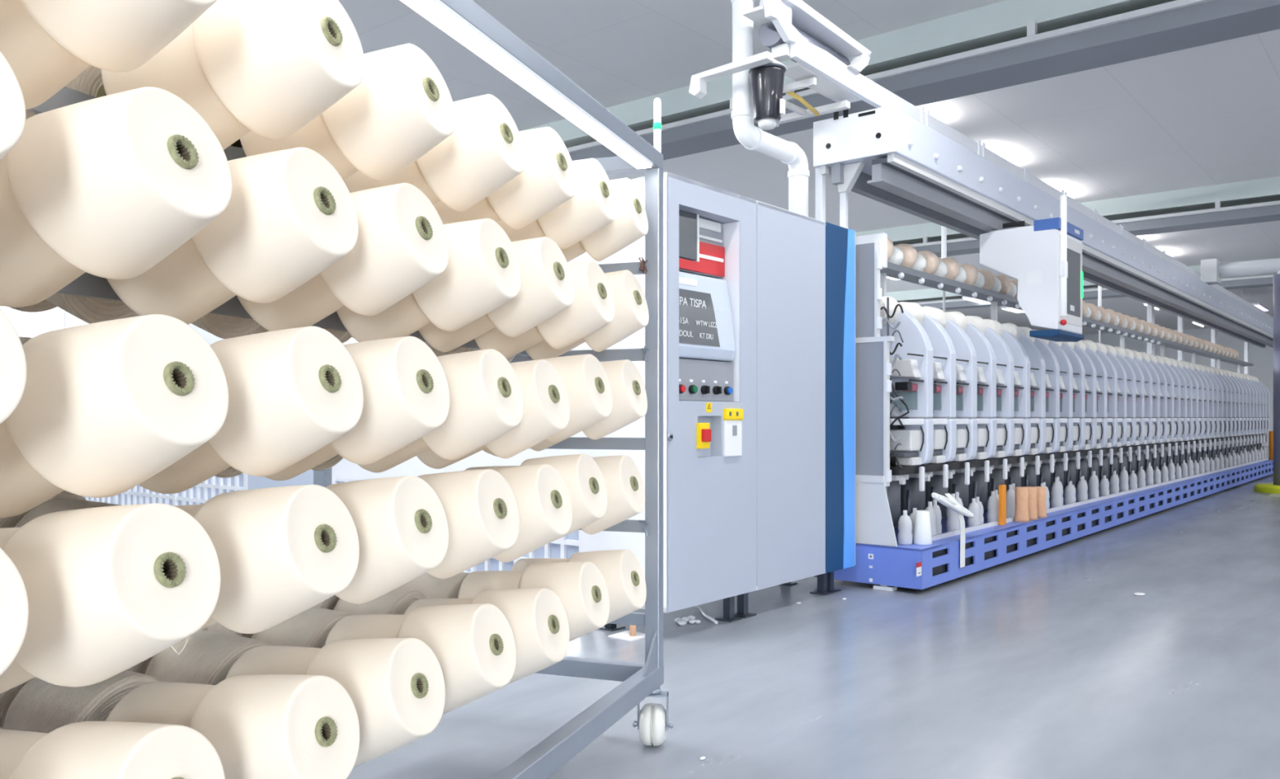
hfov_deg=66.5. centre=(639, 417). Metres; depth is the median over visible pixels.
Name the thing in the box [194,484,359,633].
cone
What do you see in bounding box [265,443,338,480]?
cone
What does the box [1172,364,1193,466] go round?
unit
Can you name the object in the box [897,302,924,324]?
spool
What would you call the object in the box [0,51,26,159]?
cone
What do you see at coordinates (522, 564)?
cone
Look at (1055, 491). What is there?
yarn bobbin
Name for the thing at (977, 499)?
yarn bobbin
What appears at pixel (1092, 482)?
yarn bobbin
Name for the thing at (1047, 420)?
tray
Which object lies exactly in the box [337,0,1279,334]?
ceiling
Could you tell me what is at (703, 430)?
switch plate
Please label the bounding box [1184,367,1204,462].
unit
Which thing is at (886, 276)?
ceiling light
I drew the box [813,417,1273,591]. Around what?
base
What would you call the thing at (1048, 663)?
floor
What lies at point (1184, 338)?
tube
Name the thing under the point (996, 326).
spool
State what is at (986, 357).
unit
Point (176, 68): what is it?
cone
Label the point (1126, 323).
cone
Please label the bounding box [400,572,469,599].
cone
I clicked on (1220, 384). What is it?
unit
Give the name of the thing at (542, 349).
cone
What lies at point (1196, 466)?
yarn bobbin
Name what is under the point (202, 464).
cone
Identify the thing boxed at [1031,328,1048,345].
spool
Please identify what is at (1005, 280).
tube
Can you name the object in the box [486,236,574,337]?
cone
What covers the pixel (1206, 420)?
unit
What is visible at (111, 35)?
cone
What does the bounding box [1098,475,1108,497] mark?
yarn bobbin
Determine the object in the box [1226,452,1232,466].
yarn bobbin
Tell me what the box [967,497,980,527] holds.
yarn bobbin
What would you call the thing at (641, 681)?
trolley
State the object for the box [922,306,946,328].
spool
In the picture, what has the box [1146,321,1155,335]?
tube
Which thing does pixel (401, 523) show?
cone
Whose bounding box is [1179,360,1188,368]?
spool
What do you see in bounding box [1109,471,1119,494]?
yarn bobbin
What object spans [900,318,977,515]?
unit
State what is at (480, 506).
cone
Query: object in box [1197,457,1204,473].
yarn bobbin
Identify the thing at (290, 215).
cone
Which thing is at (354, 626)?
cone
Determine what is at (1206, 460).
yarn bobbin
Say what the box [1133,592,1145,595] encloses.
scrap
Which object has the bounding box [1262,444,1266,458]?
yarn bobbin
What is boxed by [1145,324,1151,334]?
cone
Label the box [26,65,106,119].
cone
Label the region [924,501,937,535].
yarn bobbin
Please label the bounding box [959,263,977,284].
tube
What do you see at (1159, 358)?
spool
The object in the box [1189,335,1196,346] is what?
tube
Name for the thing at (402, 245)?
cone
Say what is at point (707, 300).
monitor
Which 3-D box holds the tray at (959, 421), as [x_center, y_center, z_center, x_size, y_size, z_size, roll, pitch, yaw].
[1.947,0.026,6.410,0.338,0.037,0.261,0,0,40]
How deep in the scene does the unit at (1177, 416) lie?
11.41 m
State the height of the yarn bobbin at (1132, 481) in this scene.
0.198 m
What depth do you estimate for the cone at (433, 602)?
2.39 m
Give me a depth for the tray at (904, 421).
5.70 m
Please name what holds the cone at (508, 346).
on the trolley
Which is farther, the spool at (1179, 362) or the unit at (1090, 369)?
the spool at (1179, 362)
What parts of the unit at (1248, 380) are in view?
lever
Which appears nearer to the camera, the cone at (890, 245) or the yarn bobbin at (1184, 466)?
the cone at (890, 245)
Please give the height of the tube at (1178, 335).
0.215 m
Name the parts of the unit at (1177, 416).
thread rod, lever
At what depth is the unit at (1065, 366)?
8.07 m
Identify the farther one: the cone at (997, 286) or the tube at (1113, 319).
the tube at (1113, 319)
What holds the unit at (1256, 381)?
on the base
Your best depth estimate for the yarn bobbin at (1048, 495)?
7.75 m
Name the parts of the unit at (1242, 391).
lever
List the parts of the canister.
mount plate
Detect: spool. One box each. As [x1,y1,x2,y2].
[880,296,900,324]
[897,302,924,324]
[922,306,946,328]
[945,311,967,331]
[965,315,986,334]
[983,319,1004,337]
[1001,322,1020,339]
[1017,326,1035,342]
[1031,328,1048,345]
[1054,341,1062,346]
[1062,341,1074,349]
[1074,339,1085,351]
[1083,339,1096,352]
[1094,342,1106,354]
[1104,344,1116,355]
[1113,346,1125,357]
[1123,348,1133,359]
[1131,350,1142,360]
[1138,351,1150,362]
[1147,353,1157,363]
[1155,355,1164,364]
[1161,355,1170,365]
[1168,357,1177,367]
[1174,359,1182,368]
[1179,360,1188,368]
[1186,361,1194,369]
[1192,363,1199,370]
[1196,364,1204,372]
[1202,364,1209,373]
[1207,366,1214,373]
[1211,366,1218,374]
[1217,368,1222,375]
[1224,369,1231,376]
[1235,372,1242,378]
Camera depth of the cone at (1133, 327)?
11.40 m
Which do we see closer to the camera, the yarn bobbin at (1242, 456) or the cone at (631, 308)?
the cone at (631, 308)
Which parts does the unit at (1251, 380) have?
lever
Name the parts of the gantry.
gantry post, running rail, gantry post, plate, running rail, running rail, running rail, running rail, running rail, gantry post, gantry post, gantry post, gantry post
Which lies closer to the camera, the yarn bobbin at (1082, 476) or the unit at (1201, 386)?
the yarn bobbin at (1082, 476)
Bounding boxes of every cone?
[0,0,90,109]
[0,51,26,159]
[0,153,84,306]
[0,307,26,424]
[0,421,64,518]
[0,489,86,528]
[0,527,35,693]
[0,547,29,675]
[0,680,29,728]
[0,728,48,778]
[2,502,220,686]
[3,670,161,733]
[4,314,228,497]
[6,86,231,279]
[8,720,225,778]
[9,299,57,311]
[14,497,119,527]
[18,336,31,345]
[19,0,217,71]
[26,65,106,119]
[45,293,139,323]
[101,22,250,149]
[106,238,235,324]
[106,681,215,727]
[126,627,208,674]
[138,441,231,493]
[144,630,271,684]
[173,504,217,631]
[189,674,359,778]
[191,146,358,302]
[191,312,260,338]
[192,0,364,139]
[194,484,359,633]
[206,622,252,638]
[207,325,363,476]
[214,466,243,477]
[225,645,320,679]
[231,138,242,147]
[236,273,344,331]
[240,113,357,180]
[248,325,269,334]
[250,606,352,648]
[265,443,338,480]
[305,637,445,766]
[311,454,342,470]
[314,595,339,609]
[320,182,448,315]
[321,43,455,181]
[323,328,349,342]
[324,614,408,644]
[325,475,448,604]
[328,336,449,464]
[333,587,426,614]
[336,293,431,342]
[341,335,351,342]
[343,160,439,204]
[358,437,430,472]
[397,603,515,714]
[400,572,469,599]
[404,598,473,614]
[412,217,520,331]
[416,93,525,211]
[416,444,486,468]
[417,314,495,351]
[417,469,519,578]
[421,348,524,460]
[424,342,471,356]
[433,196,501,224]
[457,570,523,598]
[465,466,516,470]
[470,348,515,362]
[471,588,569,684]
[474,325,544,359]
[482,447,493,453]
[484,359,569,458]
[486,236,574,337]
[487,126,577,229]
[493,464,572,562]
[497,219,546,241]
[511,558,568,571]
[519,561,609,641]
[520,453,607,542]
[525,337,585,359]
[529,430,582,451]
[536,259,614,349]
[537,158,617,248]
[537,354,612,442]
[560,240,586,262]
[568,549,646,624]
[580,177,648,261]
[580,454,644,534]
[582,269,648,351]
[582,359,647,439]
[887,245,903,265]
[911,253,926,271]
[912,510,932,545]
[933,260,947,277]
[954,266,966,283]
[972,271,984,288]
[989,277,1001,292]
[1007,282,1017,297]
[1084,306,1091,317]
[1094,309,1101,320]
[1103,312,1111,323]
[1113,315,1119,325]
[1121,318,1128,328]
[1129,320,1136,330]
[1138,322,1143,332]
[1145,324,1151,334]
[1152,327,1157,336]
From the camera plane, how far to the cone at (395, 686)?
1.74 m
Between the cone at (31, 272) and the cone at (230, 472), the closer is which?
the cone at (31, 272)
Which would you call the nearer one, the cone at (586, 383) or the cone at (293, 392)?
the cone at (293, 392)
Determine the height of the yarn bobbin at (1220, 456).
0.252 m
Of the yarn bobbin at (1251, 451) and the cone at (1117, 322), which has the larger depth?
the yarn bobbin at (1251, 451)
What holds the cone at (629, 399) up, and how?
on the trolley
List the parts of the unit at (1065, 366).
thread rod, lever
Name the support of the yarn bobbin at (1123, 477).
on the base
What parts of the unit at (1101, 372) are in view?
lever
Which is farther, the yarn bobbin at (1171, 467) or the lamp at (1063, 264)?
the yarn bobbin at (1171, 467)
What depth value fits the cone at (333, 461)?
2.25 m
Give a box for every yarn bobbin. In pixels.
[897,510,912,545]
[909,507,916,542]
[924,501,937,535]
[932,499,942,534]
[946,493,959,532]
[955,492,963,528]
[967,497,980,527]
[975,496,983,524]
[986,491,998,522]
[994,489,998,500]
[1006,484,1015,518]
[1040,483,1048,509]
[1042,481,1049,508]
[1050,477,1062,507]
[1056,476,1063,505]
[1063,481,1075,505]
[1069,480,1075,502]
[1076,476,1086,502]
[1079,475,1088,499]
[1088,471,1097,499]
[1092,471,1098,497]
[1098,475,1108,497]
[1101,475,1109,494]
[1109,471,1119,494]
[1119,466,1128,492]
[1128,471,1137,490]
[1137,466,1145,488]
[1145,462,1153,486]
[1153,466,1160,484]
[1160,462,1168,482]
[1167,459,1175,480]
[1174,462,1182,479]
[1180,459,1187,478]
[1186,456,1193,476]
[1193,460,1199,475]
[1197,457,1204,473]
[1203,453,1209,472]
[1208,457,1214,471]
[1213,454,1219,470]
[1217,452,1224,469]
[1223,454,1228,467]
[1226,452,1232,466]
[1231,449,1236,466]
[1235,453,1240,465]
[1238,450,1244,464]
[1242,448,1248,463]
[1247,450,1251,462]
[1248,448,1254,462]
[1253,446,1257,461]
[1257,448,1261,460]
[1259,447,1264,459]
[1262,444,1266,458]
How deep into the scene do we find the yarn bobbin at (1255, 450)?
16.22 m
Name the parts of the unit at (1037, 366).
thread rod, lever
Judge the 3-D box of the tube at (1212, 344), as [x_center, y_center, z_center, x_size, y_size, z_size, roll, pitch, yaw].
[8.959,-1.089,15.361,0.192,0.204,0.224,0,0,42]
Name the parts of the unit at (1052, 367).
thread rod, lever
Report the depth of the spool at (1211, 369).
13.87 m
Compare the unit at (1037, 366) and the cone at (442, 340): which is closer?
the cone at (442, 340)
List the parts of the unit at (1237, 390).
lever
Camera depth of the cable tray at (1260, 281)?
21.71 m
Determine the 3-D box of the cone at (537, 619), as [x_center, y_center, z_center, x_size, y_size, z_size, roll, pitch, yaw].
[-0.286,0.528,2.344,0.213,0.238,0.231,0,0,19]
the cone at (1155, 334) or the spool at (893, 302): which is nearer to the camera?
the spool at (893, 302)
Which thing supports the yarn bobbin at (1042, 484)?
on the base
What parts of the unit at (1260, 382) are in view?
lever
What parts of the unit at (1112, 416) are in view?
thread rod, lever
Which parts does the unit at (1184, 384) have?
thread rod, lever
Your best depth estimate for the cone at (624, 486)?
2.82 m
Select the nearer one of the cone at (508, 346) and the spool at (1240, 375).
the cone at (508, 346)
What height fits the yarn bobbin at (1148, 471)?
0.252 m
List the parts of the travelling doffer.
hanger plate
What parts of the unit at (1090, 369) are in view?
thread rod, lever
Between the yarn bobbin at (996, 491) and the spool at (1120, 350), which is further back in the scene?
the spool at (1120, 350)
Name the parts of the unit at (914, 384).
thread rod, lever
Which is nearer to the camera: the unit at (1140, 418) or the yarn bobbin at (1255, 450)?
the unit at (1140, 418)
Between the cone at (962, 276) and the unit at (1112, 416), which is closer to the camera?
the cone at (962, 276)
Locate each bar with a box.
[400,0,653,168]
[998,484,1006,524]
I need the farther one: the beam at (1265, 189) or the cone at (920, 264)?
the beam at (1265, 189)
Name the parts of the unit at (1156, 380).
thread rod, lever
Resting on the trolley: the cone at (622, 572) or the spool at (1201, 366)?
the cone at (622, 572)
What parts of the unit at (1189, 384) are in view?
thread rod, lever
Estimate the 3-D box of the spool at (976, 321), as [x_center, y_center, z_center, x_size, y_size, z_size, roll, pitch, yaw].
[2.373,-0.645,6.999,0.176,0.176,0.170,0,0,40]
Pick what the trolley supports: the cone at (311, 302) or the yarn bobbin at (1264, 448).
the cone at (311, 302)
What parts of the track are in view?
web plate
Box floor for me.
[346,445,1279,778]
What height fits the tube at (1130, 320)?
0.199 m
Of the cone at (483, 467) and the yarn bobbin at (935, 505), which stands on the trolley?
the cone at (483, 467)
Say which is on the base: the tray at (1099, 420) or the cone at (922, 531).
the cone at (922, 531)
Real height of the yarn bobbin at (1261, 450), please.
0.225 m
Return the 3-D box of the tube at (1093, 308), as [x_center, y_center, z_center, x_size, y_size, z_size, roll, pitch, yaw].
[4.666,-1.089,10.153,0.192,0.204,0.224,0,0,42]
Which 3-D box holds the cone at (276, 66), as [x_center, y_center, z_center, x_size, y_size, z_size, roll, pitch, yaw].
[-0.566,-0.571,1.561,0.211,0.236,0.231,0,0,20]
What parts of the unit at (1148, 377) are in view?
thread rod, lever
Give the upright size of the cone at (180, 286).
0.235 m
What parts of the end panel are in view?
plate, plate, shelf plate, foot plate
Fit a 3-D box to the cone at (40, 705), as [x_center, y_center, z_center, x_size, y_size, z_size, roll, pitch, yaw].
[-0.967,0.551,1.700,0.208,0.234,0.231,0,0,20]
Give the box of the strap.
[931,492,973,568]
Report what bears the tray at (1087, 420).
on the unit at (1090, 369)
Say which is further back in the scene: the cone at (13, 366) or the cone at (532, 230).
the cone at (532, 230)
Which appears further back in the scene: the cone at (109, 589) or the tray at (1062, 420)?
the tray at (1062, 420)
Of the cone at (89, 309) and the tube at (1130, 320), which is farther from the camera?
the tube at (1130, 320)
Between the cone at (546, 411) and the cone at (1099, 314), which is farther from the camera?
the cone at (1099, 314)
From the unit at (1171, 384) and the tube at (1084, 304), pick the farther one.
the unit at (1171, 384)
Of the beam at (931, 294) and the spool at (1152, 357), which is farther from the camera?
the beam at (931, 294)
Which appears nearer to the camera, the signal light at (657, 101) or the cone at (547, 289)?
the cone at (547, 289)
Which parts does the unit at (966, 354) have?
plate, thread rod, lever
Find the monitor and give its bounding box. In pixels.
[679,271,735,361]
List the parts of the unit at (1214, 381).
lever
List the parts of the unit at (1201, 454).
thread rod, lever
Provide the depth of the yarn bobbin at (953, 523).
6.22 m
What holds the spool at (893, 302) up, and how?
on the unit at (914, 384)
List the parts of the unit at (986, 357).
thread rod, lever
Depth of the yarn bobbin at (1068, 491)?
8.17 m
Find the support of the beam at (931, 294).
attached to the ceiling
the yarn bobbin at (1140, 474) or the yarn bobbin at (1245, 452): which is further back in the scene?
the yarn bobbin at (1245, 452)
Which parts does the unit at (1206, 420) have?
lever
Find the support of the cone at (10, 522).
on the trolley
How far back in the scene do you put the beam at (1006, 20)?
7.90 m
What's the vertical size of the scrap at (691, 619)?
0.027 m
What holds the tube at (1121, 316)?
on the rail
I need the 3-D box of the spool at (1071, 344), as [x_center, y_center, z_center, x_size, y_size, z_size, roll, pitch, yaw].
[3.747,-0.645,8.666,0.176,0.176,0.170,0,0,40]
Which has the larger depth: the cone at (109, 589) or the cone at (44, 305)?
the cone at (44, 305)
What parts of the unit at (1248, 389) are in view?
lever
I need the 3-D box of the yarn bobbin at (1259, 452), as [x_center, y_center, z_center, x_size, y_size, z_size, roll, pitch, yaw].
[10.480,0.643,16.535,0.083,0.198,0.084,0,0,40]
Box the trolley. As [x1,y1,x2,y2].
[26,0,673,778]
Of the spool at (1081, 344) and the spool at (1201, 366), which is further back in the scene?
the spool at (1201, 366)
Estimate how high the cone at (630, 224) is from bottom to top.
0.238 m
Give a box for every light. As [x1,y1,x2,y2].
[653,97,661,152]
[886,275,900,279]
[962,295,987,302]
[1000,306,1024,312]
[1080,271,1083,297]
[1242,289,1268,311]
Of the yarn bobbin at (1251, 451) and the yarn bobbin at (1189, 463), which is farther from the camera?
the yarn bobbin at (1251, 451)
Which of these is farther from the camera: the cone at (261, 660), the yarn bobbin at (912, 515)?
the yarn bobbin at (912, 515)
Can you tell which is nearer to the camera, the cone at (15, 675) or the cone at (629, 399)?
the cone at (15, 675)
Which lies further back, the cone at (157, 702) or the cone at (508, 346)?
the cone at (508, 346)
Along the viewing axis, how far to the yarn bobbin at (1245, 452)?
15.39 m
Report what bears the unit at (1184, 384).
on the base
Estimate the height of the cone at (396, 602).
0.233 m
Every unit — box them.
[880,309,933,524]
[889,313,956,515]
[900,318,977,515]
[932,322,996,509]
[968,325,1014,507]
[987,329,1031,499]
[1004,333,1045,490]
[1021,337,1060,486]
[1036,340,1073,494]
[1050,341,1085,492]
[1063,344,1097,489]
[1075,346,1107,487]
[1087,348,1117,485]
[1097,351,1127,483]
[1108,352,1136,481]
[1118,354,1144,477]
[1127,355,1152,476]
[1135,357,1160,475]
[1143,359,1167,471]
[1151,360,1174,469]
[1159,362,1181,469]
[1165,363,1187,466]
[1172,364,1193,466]
[1178,365,1199,465]
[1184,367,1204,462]
[1190,368,1209,462]
[1195,369,1214,460]
[1201,370,1219,457]
[1206,371,1223,459]
[1211,372,1228,457]
[1215,373,1232,455]
[1221,373,1236,457]
[1224,374,1240,455]
[1228,375,1244,453]
[1232,376,1248,454]
[1237,377,1251,453]
[1240,377,1254,451]
[1244,378,1257,451]
[1248,378,1261,452]
[1252,379,1263,450]
[1255,380,1266,448]
[1258,381,1270,450]
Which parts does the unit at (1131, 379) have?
thread rod, lever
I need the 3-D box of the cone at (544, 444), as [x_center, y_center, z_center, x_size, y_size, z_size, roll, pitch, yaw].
[-0.266,-0.015,2.951,0.210,0.236,0.231,0,0,19]
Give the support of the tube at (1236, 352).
on the rail
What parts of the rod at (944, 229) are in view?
rod stem, lit rod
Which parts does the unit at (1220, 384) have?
thread rod, lever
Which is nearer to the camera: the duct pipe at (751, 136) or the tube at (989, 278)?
the duct pipe at (751, 136)
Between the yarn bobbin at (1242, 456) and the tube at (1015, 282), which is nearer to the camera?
the tube at (1015, 282)
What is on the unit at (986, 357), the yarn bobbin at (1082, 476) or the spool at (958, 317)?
the spool at (958, 317)
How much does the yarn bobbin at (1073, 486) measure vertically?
0.198 m
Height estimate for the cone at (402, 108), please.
0.240 m
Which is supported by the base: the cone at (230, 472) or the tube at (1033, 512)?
the tube at (1033, 512)
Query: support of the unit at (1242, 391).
on the base
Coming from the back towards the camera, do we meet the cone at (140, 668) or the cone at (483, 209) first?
the cone at (483, 209)
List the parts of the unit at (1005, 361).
thread rod, lever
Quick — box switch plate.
[696,422,711,448]
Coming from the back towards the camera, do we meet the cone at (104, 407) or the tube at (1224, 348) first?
the tube at (1224, 348)
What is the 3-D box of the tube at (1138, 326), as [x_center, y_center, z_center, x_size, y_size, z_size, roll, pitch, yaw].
[5.856,-1.089,11.597,0.192,0.215,0.228,0,0,42]
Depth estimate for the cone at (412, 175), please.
2.10 m
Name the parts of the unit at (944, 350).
plate, thread rod, lever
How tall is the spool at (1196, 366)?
0.176 m
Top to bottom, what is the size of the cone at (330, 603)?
0.238 m
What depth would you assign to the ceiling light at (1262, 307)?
24.46 m
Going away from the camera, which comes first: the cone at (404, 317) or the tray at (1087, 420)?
the cone at (404, 317)
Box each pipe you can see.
[731,0,809,216]
[1200,257,1279,284]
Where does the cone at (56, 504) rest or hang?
on the trolley
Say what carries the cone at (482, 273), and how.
on the trolley
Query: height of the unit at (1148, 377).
1.395 m
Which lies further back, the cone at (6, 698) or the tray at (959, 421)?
the tray at (959, 421)
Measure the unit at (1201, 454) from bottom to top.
1.395 m
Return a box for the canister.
[748,58,786,129]
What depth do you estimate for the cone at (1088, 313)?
9.95 m
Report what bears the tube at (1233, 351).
on the rail
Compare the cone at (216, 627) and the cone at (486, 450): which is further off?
the cone at (486, 450)
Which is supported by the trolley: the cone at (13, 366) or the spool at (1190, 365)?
the cone at (13, 366)
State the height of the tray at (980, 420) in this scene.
0.037 m
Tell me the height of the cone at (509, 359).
0.233 m
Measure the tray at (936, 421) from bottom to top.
0.037 m
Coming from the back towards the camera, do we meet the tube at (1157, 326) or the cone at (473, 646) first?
the tube at (1157, 326)
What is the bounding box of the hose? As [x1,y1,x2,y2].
[693,604,718,623]
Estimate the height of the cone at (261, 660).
0.232 m
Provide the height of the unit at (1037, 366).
1.395 m
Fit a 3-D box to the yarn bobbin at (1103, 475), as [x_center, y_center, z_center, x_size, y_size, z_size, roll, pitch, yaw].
[4.367,0.643,9.166,0.083,0.198,0.084,0,0,40]
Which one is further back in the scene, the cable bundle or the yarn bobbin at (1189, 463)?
the yarn bobbin at (1189, 463)
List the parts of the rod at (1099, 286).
rod stem, lit rod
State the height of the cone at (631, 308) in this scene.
0.240 m
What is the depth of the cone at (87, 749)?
1.23 m
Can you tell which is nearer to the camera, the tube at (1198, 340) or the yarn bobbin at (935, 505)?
the yarn bobbin at (935, 505)
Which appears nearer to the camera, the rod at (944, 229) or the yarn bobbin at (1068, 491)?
the rod at (944, 229)
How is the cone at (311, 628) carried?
on the trolley
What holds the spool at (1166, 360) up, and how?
on the unit at (1184, 384)
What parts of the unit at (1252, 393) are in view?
lever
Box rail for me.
[855,232,1253,373]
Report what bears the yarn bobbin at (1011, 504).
on the base
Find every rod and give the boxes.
[941,225,946,312]
[1097,285,1101,342]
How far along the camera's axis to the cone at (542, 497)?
2.29 m
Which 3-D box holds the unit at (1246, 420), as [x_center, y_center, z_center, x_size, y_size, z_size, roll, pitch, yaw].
[9.312,0.013,15.343,0.384,1.395,0.376,0,0,40]
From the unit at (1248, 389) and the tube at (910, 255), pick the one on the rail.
the tube at (910, 255)
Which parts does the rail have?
rail post, rail post, rail post, rail post, rail post, rail post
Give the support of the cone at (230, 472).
on the trolley
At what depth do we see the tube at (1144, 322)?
11.79 m
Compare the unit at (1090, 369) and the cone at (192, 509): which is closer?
the cone at (192, 509)
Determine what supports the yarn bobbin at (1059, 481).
on the base
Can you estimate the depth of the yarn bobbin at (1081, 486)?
8.45 m
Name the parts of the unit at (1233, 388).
lever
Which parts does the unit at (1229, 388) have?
lever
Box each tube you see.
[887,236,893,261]
[894,243,917,267]
[916,250,939,274]
[938,257,959,279]
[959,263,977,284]
[977,269,995,289]
[994,274,1010,294]
[1010,279,1017,297]
[1013,486,1029,522]
[1026,486,1037,519]
[1035,486,1046,517]
[1082,300,1087,316]
[1086,302,1097,319]
[1096,306,1106,321]
[1105,308,1116,324]
[1115,311,1124,327]
[1123,314,1133,328]
[1131,316,1141,331]
[1139,320,1148,333]
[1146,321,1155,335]
[1153,324,1162,337]
[1160,326,1168,339]
[1166,328,1174,341]
[1172,329,1180,342]
[1179,332,1186,344]
[1184,333,1191,345]
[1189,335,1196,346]
[1195,337,1201,348]
[1200,338,1206,350]
[1204,340,1211,351]
[1209,342,1215,352]
[1213,342,1219,353]
[1217,344,1223,355]
[1222,346,1227,355]
[1226,346,1231,356]
[1229,347,1235,358]
[1233,349,1239,359]
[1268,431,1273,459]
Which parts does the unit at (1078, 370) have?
thread rod, lever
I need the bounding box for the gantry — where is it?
[813,104,1273,374]
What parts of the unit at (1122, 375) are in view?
thread rod, lever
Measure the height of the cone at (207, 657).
0.236 m
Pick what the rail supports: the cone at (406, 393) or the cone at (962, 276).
the cone at (962, 276)
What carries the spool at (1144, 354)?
on the unit at (1163, 381)
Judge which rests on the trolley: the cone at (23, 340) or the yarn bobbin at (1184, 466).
the cone at (23, 340)
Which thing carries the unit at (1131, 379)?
on the base
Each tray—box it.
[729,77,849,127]
[889,418,924,425]
[916,274,1274,310]
[932,417,988,423]
[932,418,946,424]
[955,418,968,424]
[995,417,1006,423]
[1013,417,1023,423]
[1029,417,1039,422]
[1044,417,1053,422]
[1058,417,1066,422]
[1071,417,1079,422]
[1084,417,1091,422]
[1096,417,1102,422]
[1106,417,1112,422]
[1116,417,1122,422]
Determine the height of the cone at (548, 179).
0.237 m
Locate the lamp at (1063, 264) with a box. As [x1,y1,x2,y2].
[1059,260,1067,277]
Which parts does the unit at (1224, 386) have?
lever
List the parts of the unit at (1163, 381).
thread rod, lever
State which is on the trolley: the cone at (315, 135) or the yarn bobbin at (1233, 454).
the cone at (315, 135)
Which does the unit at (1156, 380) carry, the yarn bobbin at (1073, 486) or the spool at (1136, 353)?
the spool at (1136, 353)
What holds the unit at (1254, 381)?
on the base
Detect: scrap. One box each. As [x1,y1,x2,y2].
[674,615,700,625]
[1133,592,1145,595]
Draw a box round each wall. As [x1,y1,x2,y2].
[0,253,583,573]
[1082,328,1273,445]
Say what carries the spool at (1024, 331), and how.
on the unit at (1052, 367)
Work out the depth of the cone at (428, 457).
2.38 m
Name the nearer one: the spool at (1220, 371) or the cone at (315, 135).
the cone at (315, 135)
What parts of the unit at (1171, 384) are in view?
thread rod, lever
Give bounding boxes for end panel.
[855,241,897,546]
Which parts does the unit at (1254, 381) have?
lever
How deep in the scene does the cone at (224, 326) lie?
1.94 m
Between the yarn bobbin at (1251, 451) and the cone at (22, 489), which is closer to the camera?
the cone at (22, 489)
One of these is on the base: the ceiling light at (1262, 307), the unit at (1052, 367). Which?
the unit at (1052, 367)
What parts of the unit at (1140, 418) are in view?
thread rod, lever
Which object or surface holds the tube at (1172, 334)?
on the rail
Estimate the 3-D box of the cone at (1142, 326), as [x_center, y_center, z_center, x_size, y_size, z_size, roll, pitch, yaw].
[5.988,-1.075,11.760,0.152,0.155,0.120,0,0,35]
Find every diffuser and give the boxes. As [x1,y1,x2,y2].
[963,297,987,302]
[1254,304,1268,311]
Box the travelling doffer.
[979,194,1084,342]
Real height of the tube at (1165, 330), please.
0.204 m
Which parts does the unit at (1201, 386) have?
thread rod, lever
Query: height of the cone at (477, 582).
0.233 m
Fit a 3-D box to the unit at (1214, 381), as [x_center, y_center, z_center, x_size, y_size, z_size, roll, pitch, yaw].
[7.709,0.013,13.398,0.384,1.395,0.376,0,0,40]
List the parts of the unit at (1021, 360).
thread rod, lever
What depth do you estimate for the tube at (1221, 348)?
15.85 m
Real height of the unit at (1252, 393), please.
1.395 m
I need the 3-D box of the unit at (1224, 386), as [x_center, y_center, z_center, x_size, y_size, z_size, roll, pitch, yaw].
[8.167,0.013,13.954,0.384,1.395,0.376,0,0,40]
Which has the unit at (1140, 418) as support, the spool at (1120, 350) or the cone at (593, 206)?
the spool at (1120, 350)
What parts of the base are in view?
panel, red plate, label plate, panel, panel, plate, panel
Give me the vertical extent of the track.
1.393 m
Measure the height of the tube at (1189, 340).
0.199 m
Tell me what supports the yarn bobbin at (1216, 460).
on the base
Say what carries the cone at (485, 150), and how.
on the trolley
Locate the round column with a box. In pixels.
[1253,273,1279,493]
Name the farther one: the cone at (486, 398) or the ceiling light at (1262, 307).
the ceiling light at (1262, 307)
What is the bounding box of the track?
[688,0,1273,320]
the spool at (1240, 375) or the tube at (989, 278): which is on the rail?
the tube at (989, 278)
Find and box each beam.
[520,0,1175,147]
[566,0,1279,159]
[855,176,1279,245]
[886,265,1200,302]
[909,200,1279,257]
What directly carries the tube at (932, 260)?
on the rail
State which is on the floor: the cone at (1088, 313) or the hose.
the hose
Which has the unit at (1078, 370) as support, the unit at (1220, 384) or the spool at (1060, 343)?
the spool at (1060, 343)
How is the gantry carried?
on the floor
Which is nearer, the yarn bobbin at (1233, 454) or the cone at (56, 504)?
the cone at (56, 504)
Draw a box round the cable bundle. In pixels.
[880,297,903,469]
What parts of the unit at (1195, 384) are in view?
thread rod, lever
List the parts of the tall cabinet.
red plate, rotary knob, red plate, door, rotary knob, panel, edge trim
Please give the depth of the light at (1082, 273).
7.42 m
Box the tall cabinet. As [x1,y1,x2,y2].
[583,171,855,631]
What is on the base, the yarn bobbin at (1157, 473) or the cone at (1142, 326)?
the yarn bobbin at (1157, 473)
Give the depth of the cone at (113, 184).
1.21 m
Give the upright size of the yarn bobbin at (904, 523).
0.198 m

